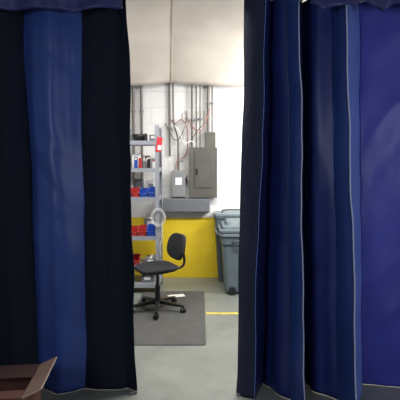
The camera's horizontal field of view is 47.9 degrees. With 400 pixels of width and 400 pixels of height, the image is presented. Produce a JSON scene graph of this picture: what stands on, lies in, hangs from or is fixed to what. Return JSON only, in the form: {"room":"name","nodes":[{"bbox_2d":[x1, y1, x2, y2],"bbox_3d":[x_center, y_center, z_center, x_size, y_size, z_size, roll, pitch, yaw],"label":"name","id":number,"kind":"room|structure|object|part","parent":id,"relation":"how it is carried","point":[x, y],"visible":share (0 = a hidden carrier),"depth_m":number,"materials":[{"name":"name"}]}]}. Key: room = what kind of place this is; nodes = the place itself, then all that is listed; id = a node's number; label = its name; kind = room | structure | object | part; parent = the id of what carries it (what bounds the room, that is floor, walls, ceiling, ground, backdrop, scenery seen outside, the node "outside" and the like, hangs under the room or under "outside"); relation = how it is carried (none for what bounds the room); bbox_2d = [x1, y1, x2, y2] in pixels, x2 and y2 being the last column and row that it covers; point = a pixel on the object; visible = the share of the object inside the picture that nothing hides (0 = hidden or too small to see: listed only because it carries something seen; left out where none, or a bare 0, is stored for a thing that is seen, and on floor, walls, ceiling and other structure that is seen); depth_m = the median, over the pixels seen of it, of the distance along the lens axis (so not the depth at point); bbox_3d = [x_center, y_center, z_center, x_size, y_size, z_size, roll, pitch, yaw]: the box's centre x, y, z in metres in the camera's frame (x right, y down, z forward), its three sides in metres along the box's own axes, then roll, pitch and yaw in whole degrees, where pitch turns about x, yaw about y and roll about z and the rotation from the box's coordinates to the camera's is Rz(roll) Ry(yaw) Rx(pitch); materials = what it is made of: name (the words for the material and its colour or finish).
{"room":"industrial workshop","nodes":[
{"label":"industrial workshop","id":0,"kind":"room"},
{"bbox_2d":[130,83,243,277],"bbox_3d":[0.000,-0.554,5.673,5.400,3.100,0.100,0,5,0],"label":"wall","id":1,"kind":"structure","parent":0,"point":[198,229],"depth_m":5.63,"materials":[{"name":"white paint"}]},
{"bbox_2d":[131,86,135,178],"bbox_3d":[-0.820,-1.145,5.540,0.060,1.900,0.036,0,5,0],"label":"conduit","id":2,"kind":"object","parent":1,"relation":"attached to","point":[133,110],"visible":0.47,"depth_m":5.54,"materials":[{"name":"grey metal"}]},
{"bbox_2d":[139,86,144,178],"bbox_3d":[-0.720,-1.145,5.541,0.060,1.900,0.034,0,5,0],"label":"conduit","id":3,"kind":"object","parent":1,"relation":"attached to","point":[141,110],"visible":0.53,"depth_m":5.54,"materials":[{"name":"grey metal"}]},
{"bbox_2d":[168,83,171,155],"bbox_3d":[-0.375,-1.320,5.532,0.060,1.550,0.031,0,5,0],"label":"conduit","id":4,"kind":"object","parent":1,"relation":"attached to","point":[169,85],"visible":0.64,"depth_m":5.54,"materials":[{"name":"grey metal"}]},
{"bbox_2d":[172,83,178,169],"bbox_3d":[-0.300,-1.230,5.523,0.080,1.728,0.020,0,5,0],"label":"conduit","id":5,"kind":"object","parent":1,"relation":"attached to","point":[172,83],"visible":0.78,"depth_m":5.54,"materials":[{"name":"grey metal"}]},
{"bbox_2d":[165,111,186,140],"bbox_3d":[-0.300,-0.913,5.541,0.271,0.367,0.090,0,5,0],"label":"cable","id":6,"kind":"object","parent":1,"relation":"attached to","point":[186,111],"visible":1,"depth_m":5.51,"materials":[{"name":"grey metal"}]},
{"bbox_2d":[172,170,186,196],"bbox_3d":[-0.252,-0.201,5.592,0.188,0.330,0.124,0,5,0],"label":"switch","id":7,"kind":"object","parent":1,"relation":"attached to","point":[178,176],"visible":1,"depth_m":5.54,"materials":[{"name":"grey metal"}]},
{"bbox_2d":[171,119,187,169],"bbox_3d":[-0.259,-0.687,5.555,0.229,0.625,0.051,1,5,14],"label":"cable","id":8,"kind":"object","parent":1,"relation":"attached to","point":[171,119],"visible":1,"depth_m":5.54,"materials":[{"name":"red plastic"}]},
{"bbox_2d":[171,126,195,144],"bbox_3d":[-0.214,-0.788,5.500,0.329,0.225,0.088,2,5,20],"label":"cable","id":9,"kind":"object","parent":1,"relation":"attached to","point":[173,126],"visible":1,"depth_m":5.48,"materials":[{"name":"white plastic"}]},
{"bbox_2d":[183,113,183,169],"bbox_3d":[-0.203,-0.725,5.583,0.018,0.706,0.046,-2,5,-18],"label":"cable","id":10,"kind":"object","parent":1,"relation":"attached to","point":[183,113],"visible":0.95,"depth_m":5.58,"materials":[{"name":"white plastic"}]},
{"bbox_2d":[162,198,209,211],"bbox_3d":[-0.190,0.063,5.611,0.620,0.170,0.134,0,5,0],"label":"trough","id":11,"kind":"object","parent":1,"relation":"attached to","point":[169,204],"visible":0.91,"depth_m":5.55,"materials":[{"name":"grey metal"}]},
{"bbox_2d":[189,85,193,146],"bbox_3d":[-0.100,-1.369,5.508,0.060,1.448,0.030,0,5,0],"label":"conduit","id":12,"kind":"object","parent":1,"relation":"attached to","point":[191,118],"visible":0.39,"depth_m":5.52,"materials":[{"name":"grey metal"}]},
{"bbox_2d":[194,85,198,146],"bbox_3d":[-0.045,-1.369,5.510,0.060,1.448,0.026,0,5,0],"label":"conduit","id":13,"kind":"object","parent":1,"relation":"attached to","point":[196,118],"visible":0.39,"depth_m":5.53,"materials":[{"name":"grey metal"}]},
{"bbox_2d":[187,109,209,132],"bbox_3d":[-0.035,-0.964,5.499,0.312,0.297,0.087,1,5,15],"label":"cable","id":14,"kind":"object","parent":1,"relation":"attached to","point":[209,109],"visible":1,"depth_m":5.47,"materials":[{"name":"red plastic"}]},
{"bbox_2d":[199,85,201,146],"bbox_3d":[0.000,-1.369,5.510,0.060,1.448,0.026,0,5,0],"label":"conduit","id":15,"kind":"object","parent":1,"relation":"attached to","point":[200,118],"visible":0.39,"depth_m":5.53,"materials":[{"name":"grey metal"}]},
{"bbox_2d":[189,132,216,197],"bbox_3d":[0.037,-0.432,5.556,0.345,0.802,0.155,0,5,0],"label":"electrical panel","id":16,"kind":"object","parent":1,"relation":"attached to","point":[202,160],"visible":1,"depth_m":5.51,"materials":[{"name":"grey metal"}]},
{"bbox_2d":[189,111,204,146],"bbox_3d":[-0.040,-0.869,5.484,0.192,0.444,0.090,0,5,0],"label":"cable","id":17,"kind":"object","parent":16,"relation":"attached to","point":[204,111],"visible":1,"depth_m":5.47,"materials":[{"name":"grey metal"}]},
{"bbox_3d":[0.047,-0.369,5.503,0.220,0.440,0.010,0,5,0],"label":"door","id":18,"kind":"part","parent":16,"relation":"part of","materials":[{"name":"grey metal"}]},
{"bbox_2d":[206,85,209,131],"bbox_3d":[0.100,-1.464,5.497,0.060,1.258,0.036,0,5,0],"label":"conduit","id":19,"kind":"object","parent":1,"relation":"attached to","point":[208,87],"visible":0.41,"depth_m":5.51,"materials":[{"name":"grey metal"}]},
{"bbox_2d":[210,86,214,131],"bbox_3d":[0.150,-1.464,5.501,0.060,1.258,0.028,0,5,0],"label":"conduit","id":20,"kind":"object","parent":1,"relation":"attached to","point":[211,103],"visible":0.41,"depth_m":5.52,"materials":[{"name":"grey metal"}]},
{"bbox_2d":[41,278,399,399],"bbox_3d":[0.000,1.358,2.229,5.400,0.100,7.500,0,5,0],"label":"floor","id":21,"kind":"structure","parent":0,"point":[208,371],"depth_m":3.25,"materials":[{"name":"concrete"}]},
{"bbox_2d":[0,356,56,399],"bbox_3d":[-1.173,1.100,2.346,0.772,0.394,0.366,-1,5,-6],"label":"cardboard box","id":22,"kind":"object","parent":21,"relation":"on","point":[17,382],"visible":1,"depth_m":2.42,"materials":[{"name":"beige cardboard"}]},
{"bbox_2d":[130,125,165,287],"bbox_3d":[-0.871,0.103,5.162,0.983,1.880,0.459,0,5,0],"label":"shelving unit","id":23,"kind":"object","parent":21,"relation":"on","point":[158,199],"depth_m":5.00,"materials":[{"name":"grey paint"}]},
{"bbox_2d":[132,225,138,235],"bbox_3d":[-0.746,0.350,5.111,0.092,0.096,0.180,0,5,-2],"label":"bin","id":24,"kind":"object","parent":23,"relation":"on","point":[134,228],"visible":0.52,"depth_m":5.19,"materials":[{"name":"red plastic"}]},
{"bbox_2d":[131,187,140,196],"bbox_3d":[-0.719,-0.089,5.072,0.087,0.096,0.180,0,5,0],"label":"bin","id":25,"kind":"object","parent":23,"relation":"on","point":[135,191],"visible":0.98,"depth_m":5.04,"materials":[{"name":"red plastic"}]},
{"bbox_2d":[134,158,137,167],"bbox_3d":[-0.715,-0.410,5.013,0.040,0.110,0.040,0,5,0],"label":"spray can","id":26,"kind":"object","parent":23,"relation":"on","point":[135,160],"visible":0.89,"depth_m":5.00,"materials":[{"name":"blue metal"}]},
{"bbox_2d":[132,154,140,167],"bbox_3d":[-0.730,-0.449,5.160,0.090,0.161,0.141,0,5,-5],"label":"carton","id":27,"kind":"object","parent":23,"relation":"on","point":[134,156],"visible":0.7,"depth_m":5.09,"materials":[{"name":"white cardboard"}]},
{"bbox_2d":[133,254,140,264],"bbox_3d":[-0.733,0.678,5.140,0.102,0.096,0.180,0,5,-1],"label":"bin","id":28,"kind":"object","parent":23,"relation":"on","point":[137,257],"visible":0.55,"depth_m":5.22,"materials":[{"name":"red plastic"}]},
{"bbox_2d":[132,134,143,140],"bbox_3d":[-0.680,-0.699,5.058,0.162,0.076,0.162,0,5,0],"label":"bowl","id":29,"kind":"object","parent":23,"relation":"on","point":[137,137],"visible":0.75,"depth_m":5.00,"materials":[{"name":"black plastic"}]},
{"bbox_2d":[133,179,143,187],"bbox_3d":[-0.720,-0.153,5.277,0.110,0.191,0.101,0,5,0],"label":"carton","id":30,"kind":"object","parent":23,"relation":"on","point":[136,182],"visible":0.61,"depth_m":5.22,"materials":[{"name":"grey cardboard"}]},
{"bbox_2d":[138,156,141,167],"bbox_3d":[-0.665,-0.420,5.003,0.040,0.130,0.040,0,5,0],"label":"spray can","id":31,"kind":"object","parent":23,"relation":"on","point":[140,158],"visible":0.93,"depth_m":4.99,"materials":[{"name":"red metal"}]},
{"bbox_2d":[138,225,146,235],"bbox_3d":[-0.648,0.345,5.111,0.092,0.106,0.180,0,5,0],"label":"bin","id":32,"kind":"object","parent":23,"relation":"on","point":[142,229],"visible":0.94,"depth_m":5.11,"materials":[{"name":"red plastic"}]},
{"bbox_3d":[-0.905,-0.645,5.118,0.902,0.044,0.402,0,5,0],"label":"shelf","id":33,"kind":"part","parent":23,"relation":"part of","materials":[{"name":"grey metal"}]},
{"bbox_2d":[139,188,148,196],"bbox_3d":[-0.625,-0.086,5.072,0.087,0.091,0.180,0,5,2],"label":"bin","id":34,"kind":"object","parent":23,"relation":"on","point":[143,191],"visible":0.81,"depth_m":5.02,"materials":[{"name":"blue plastic"}]},
{"bbox_2d":[142,159,145,167],"bbox_3d":[-0.620,-0.405,5.004,0.040,0.100,0.040,0,5,0],"label":"spray can","id":35,"kind":"object","parent":23,"relation":"on","point":[144,161],"visible":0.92,"depth_m":4.99,"materials":[{"name":"grey metal"}]},
{"bbox_2d":[144,132,147,140],"bbox_3d":[-0.600,-0.704,4.977,0.040,0.100,0.040,0,5,0],"label":"spray can","id":36,"kind":"object","parent":23,"relation":"on","point":[145,134],"visible":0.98,"depth_m":4.96,"materials":[{"name":"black metal"}]},
{"bbox_3d":[-0.905,-0.346,5.145,0.902,0.044,0.402,0,5,0],"label":"shelf","id":37,"kind":"part","parent":23,"relation":"part of","materials":[{"name":"grey metal"}]},
{"bbox_3d":[-0.905,-0.027,5.173,0.902,0.044,0.402,0,5,0],"label":"shelf","id":38,"kind":"part","parent":23,"relation":"part of","materials":[{"name":"grey metal"}]},
{"bbox_3d":[-0.905,0.411,5.212,0.902,0.044,0.402,0,5,0],"label":"shelf","id":39,"kind":"part","parent":23,"relation":"part of","materials":[{"name":"grey metal"}]},
{"bbox_2d":[141,274,154,281],"bbox_3d":[-0.600,0.891,5.219,0.140,0.081,0.201,0,5,0],"label":"carton","id":40,"kind":"object","parent":23,"relation":"on","point":[144,278],"visible":0.7,"depth_m":5.12,"materials":[{"name":"grey cardboard"}]},
{"bbox_3d":[-0.905,0.949,5.260,0.902,0.044,0.402,0,5,0],"label":"shelf","id":41,"kind":"part","parent":23,"relation":"part of","materials":[{"name":"grey metal"}]},
{"bbox_2d":[147,157,150,167],"bbox_3d":[-0.570,-0.415,5.013,0.040,0.120,0.040,0,5,0],"label":"spray can","id":42,"kind":"object","parent":23,"relation":"on","point":[148,159],"visible":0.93,"depth_m":5.00,"materials":[{"name":"black metal"}]},
{"bbox_2d":[144,217,154,224],"bbox_3d":[-0.580,0.295,5.316,0.150,0.171,0.101,0,5,0],"label":"carton","id":43,"kind":"object","parent":23,"relation":"on","point":[147,220],"visible":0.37,"depth_m":5.26,"materials":[{"name":"white cardboard"}]},
{"bbox_2d":[145,255,155,261],"bbox_3d":[-0.560,0.687,5.201,0.130,0.071,0.201,0,5,0],"label":"carton","id":44,"kind":"object","parent":23,"relation":"on","point":[148,257],"visible":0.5,"depth_m":5.10,"materials":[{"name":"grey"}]},
{"bbox_2d":[146,180,154,187],"bbox_3d":[-0.570,-0.143,5.277,0.110,0.171,0.101,0,5,0],"label":"carton","id":45,"kind":"object","parent":23,"relation":"on","point":[149,183],"visible":0.38,"depth_m":5.22,"materials":[{"name":"white cardboard"}]},
{"bbox_2d":[146,224,155,235],"bbox_3d":[-0.535,0.340,5.110,0.122,0.116,0.180,0,5,2],"label":"bin","id":46,"kind":"object","parent":23,"relation":"on","point":[151,228],"visible":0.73,"depth_m":5.13,"materials":[{"name":"blue plastic"}]},
{"bbox_2d":[148,187,154,196],"bbox_3d":[-0.525,-0.094,5.072,0.102,0.106,0.180,0,5,1],"label":"bin","id":47,"kind":"object","parent":23,"relation":"on","point":[151,190],"visible":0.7,"depth_m":5.00,"materials":[{"name":"blue plastic"}]},
{"bbox_2d":[149,135,154,140],"bbox_3d":[-0.530,-0.696,5.058,0.080,0.071,0.121,-1,5,-6],"label":"carton","id":48,"kind":"object","parent":23,"relation":"on","point":[151,137],"visible":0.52,"depth_m":5.00,"materials":[{"name":"white cardboard"}]},
{"bbox_3d":[-0.471,0.118,5.001,0.046,1.880,0.046,0,5,0],"label":"post","id":49,"kind":"part","parent":23,"relation":"part of","materials":[{"name":"grey metal"}]},
{"bbox_3d":[-0.460,0.360,4.979,0.161,0.543,0.048,0,5,0],"label":"cable coil","id":50,"kind":"part","parent":23,"relation":"part of","materials":[{"name":"white plastic"}]},
{"bbox_2d":[155,133,162,151],"bbox_3d":[-0.447,-0.631,4.908,0.084,0.214,0.008,0,5,0],"label":"tag","id":51,"kind":"object","parent":23,"relation":"hanging from","point":[159,139],"visible":1,"depth_m":4.91,"materials":[{"name":"red paper"}]},
{"bbox_3d":[-0.471,0.085,5.368,0.046,1.880,0.046,0,5,0],"label":"post","id":52,"kind":"part","parent":23,"relation":"part of","materials":[{"name":"grey metal"}]},
{"bbox_2d":[134,291,205,345],"bbox_3d":[-0.300,1.109,4.396,0.700,0.012,1.500,0,5,0],"label":"floor mat","id":53,"kind":"object","parent":21,"relation":"on","point":[173,327],"visible":0.76,"depth_m":4.14,"materials":[{"name":"rubber"}]},
{"bbox_2d":[133,233,185,319],"bbox_3d":[-0.394,0.722,4.436,0.542,0.750,0.555,2,5,17],"label":"office chair","id":54,"kind":"object","parent":53,"relation":"on","point":[176,244],"visible":0.98,"depth_m":4.43,"materials":[{"name":"grey fabric"}]},
{"bbox_3d":[-0.429,0.664,4.432,0.390,0.052,0.390,-3,6,-28],"label":"seat","id":55,"kind":"part","parent":54,"relation":"part of","materials":[{"name":"grey fabric"}]},
{"bbox_3d":[-0.229,0.465,4.521,0.068,0.264,0.350,13,-2,-28],"label":"backrest","id":56,"kind":"part","parent":54,"relation":"part of","materials":[{"name":"grey fabric"}]},
{"bbox_2d":[167,294,184,296],"bbox_3d":[-0.260,1.050,4.932,0.180,0.007,0.099,-2,5,-17],"label":"paper scrap","id":57,"kind":"object","parent":53,"relation":"on","point":[175,295],"visible":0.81,"depth_m":4.94,"materials":[{"name":"white paper"}]},
{"bbox_2d":[206,312,237,313],"bbox_3d":[0.810,1.112,4.416,1.500,0.002,0.050,0,5,0],"label":"floor line","id":58,"kind":"object","parent":21,"relation":"on","point":[206,312],"depth_m":4.42,"materials":[{"name":"yellow paint"}]},
{"bbox_2d":[213,209,239,281],"bbox_3d":[0.430,0.552,5.596,0.530,0.910,0.240,0,5,0],"label":"waste bin","id":59,"kind":"object","parent":21,"relation":"on","point":[221,215],"visible":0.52,"depth_m":5.49,"materials":[{"name":"grey plastic"}]},
{"bbox_3d":[0.430,0.162,5.561,0.530,0.048,0.240,0,5,0],"label":"lid","id":60,"kind":"part","parent":59,"relation":"part of","materials":[{"name":"grey plastic"}]},
{"bbox_2d":[214,218,239,294],"bbox_3d":[0.539,0.637,5.176,0.742,0.815,0.602,0,5,0],"label":"waste bin","id":61,"kind":"object","parent":21,"relation":"on","point":[228,229],"visible":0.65,"depth_m":4.98,"materials":[{"name":"grey plastic"}]},
{"bbox_3d":[0.560,0.286,5.166,0.700,0.115,0.560,0,5,0],"label":"lid","id":62,"kind":"part","parent":61,"relation":"part of","materials":[{"name":"grey plastic"}]},
{"bbox_3d":[0.000,-1.829,1.946,5.400,0.100,7.500,0,5,0],"label":"ceiling","id":63,"kind":"structure","parent":0,"visible":0},
{"bbox_2d":[126,0,305,86],"bbox_3d":[0.000,-1.648,4.528,5.161,0.718,1.815,0,5,0],"label":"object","id":64,"kind":"structure","parent":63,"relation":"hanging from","point":[191,42],"depth_m":4.63,"materials":[{"name":"beige"}]},
{"bbox_3d":[0.000,-1.563,2.793,5.200,0.580,0.120,0,5,0],"label":"wall header","id":65,"kind":"structure","parent":0,"visible":0},
{"bbox_2d":[0,0,121,12],"bbox_3d":[-1.475,-1.197,2.670,2.051,0.209,0.189,0,5,0],"label":"valance","id":66,"kind":"object","parent":65,"relation":"attached to","point":[74,6],"visible":1,"depth_m":2.60,"materials":[{"name":"blue fabric"}]},
{"bbox_2d":[310,0,399,10],"bbox_3d":[1.560,-1.178,2.623,1.884,0.239,0.286,0,5,0],"label":"valance","id":67,"kind":"object","parent":65,"relation":"attached to","point":[382,5],"visible":1,"depth_m":2.51,"materials":[{"name":"blue fabric"}]},
{"bbox_3d":[0.000,-1.256,2.730,5.180,0.024,0.046,0,5,0],"label":"track","id":68,"kind":"object","parent":65,"relation":"attached to","visible":0},
{"bbox_2d":[0,0,136,394],"bbox_3d":[-1.453,-0.008,2.856,2.102,2.508,0.141,0,5,2],"label":"curtain","id":69,"kind":"object","parent":68,"relation":"hanging from","point":[67,272],"visible":0.94,"depth_m":2.83,"materials":[{"name":"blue fabric"}]},
{"bbox_3d":[-1.282,0.001,2.848,0.186,2.486,0.033,3,6,29],"label":"panel","id":70,"kind":"part","parent":69,"relation":"part of","materials":[{"name":"black fabric"}]},
{"bbox_3d":[-1.142,0.001,2.849,0.177,2.486,0.050,-4,7,-40],"label":"panel","id":71,"kind":"part","parent":69,"relation":"part of","materials":[{"name":"black"}]},
{"bbox_3d":[-0.921,0.001,2.841,0.378,2.486,0.120,1,5,6],"label":"panel","id":72,"kind":"part","parent":69,"relation":"part of","materials":[{"name":"blue fabric"}]},
{"bbox_3d":[-0.671,0.000,2.852,0.170,2.486,0.039,1,5,10],"label":"panel","id":73,"kind":"part","parent":69,"relation":"part of","materials":[{"name":"black"}]},
{"bbox_3d":[-0.543,0.001,2.850,0.139,2.486,0.041,-2,5,-19],"label":"panel","id":74,"kind":"part","parent":69,"relation":"part of","materials":[{"name":"black"}]},
{"bbox_3d":[-0.454,0.001,2.850,0.114,2.486,0.039,4,6,36],"label":"panel","id":75,"kind":"part","parent":69,"relation":"part of","materials":[{"name":"black"}]},
{"bbox_2d":[236,0,399,399],"bbox_3d":[1.369,0.002,2.743,2.279,2.510,0.440,0,5,0],"label":"curtain","id":76,"kind":"object","parent":68,"relation":"hanging from","point":[319,254],"visible":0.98,"depth_m":2.81,"materials":[{"name":"blue fabric"}]},
{"bbox_3d":[0.308,0.007,2.774,0.147,2.486,0.091,3,6,33],"label":"panel","id":77,"kind":"part","parent":76,"relation":"part of","materials":[{"name":"blue fabric"}]},
{"bbox_3d":[0.400,0.003,2.829,0.035,2.486,0.260,2,5,21],"label":"panel","id":78,"kind":"part","parent":76,"relation":"part of","materials":[{"name":"blue fabric"}]},
{"bbox_3d":[0.495,0.003,2.827,0.056,2.486,0.268,-3,6,-33],"label":"panel","id":79,"kind":"part","parent":76,"relation":"part of","materials":[{"name":"blue fabric"}]},
{"bbox_3d":[0.579,0.013,2.705,0.036,2.486,0.237,-2,5,-22],"label":"panel","id":80,"kind":"part","parent":76,"relation":"part of","materials":[{"name":"blue fabric"}]},
{"bbox_3d":[0.632,0.007,2.779,0.088,2.486,0.355,1,5,14],"label":"panel","id":81,"kind":"part","parent":76,"relation":"part of","materials":[{"name":"blue fabric"}]},
{"bbox_3d":[0.751,0.002,2.830,0.073,2.486,0.330,-4,7,-41],"label":"panel","id":82,"kind":"part","parent":76,"relation":"part of","materials":[{"name":"blue fabric"}]},
{"bbox_3d":[0.866,0.014,2.700,0.036,2.486,0.284,-3,6,-29],"label":"panel","id":83,"kind":"part","parent":76,"relation":"part of","materials":[{"name":"blue fabric"}]},
{"bbox_3d":[0.952,0.007,2.773,0.154,2.486,0.374,3,6,28],"label":"panel","id":84,"kind":"part","parent":76,"relation":"part of","materials":[{"name":"blue fabric"}]},
{"bbox_3d":[1.750,0.001,2.845,1.513,2.487,0.087,0,5,5],"label":"panel","id":85,"kind":"part","parent":76,"relation":"part of","materials":[{"name":"blue fabric"}]}
]}

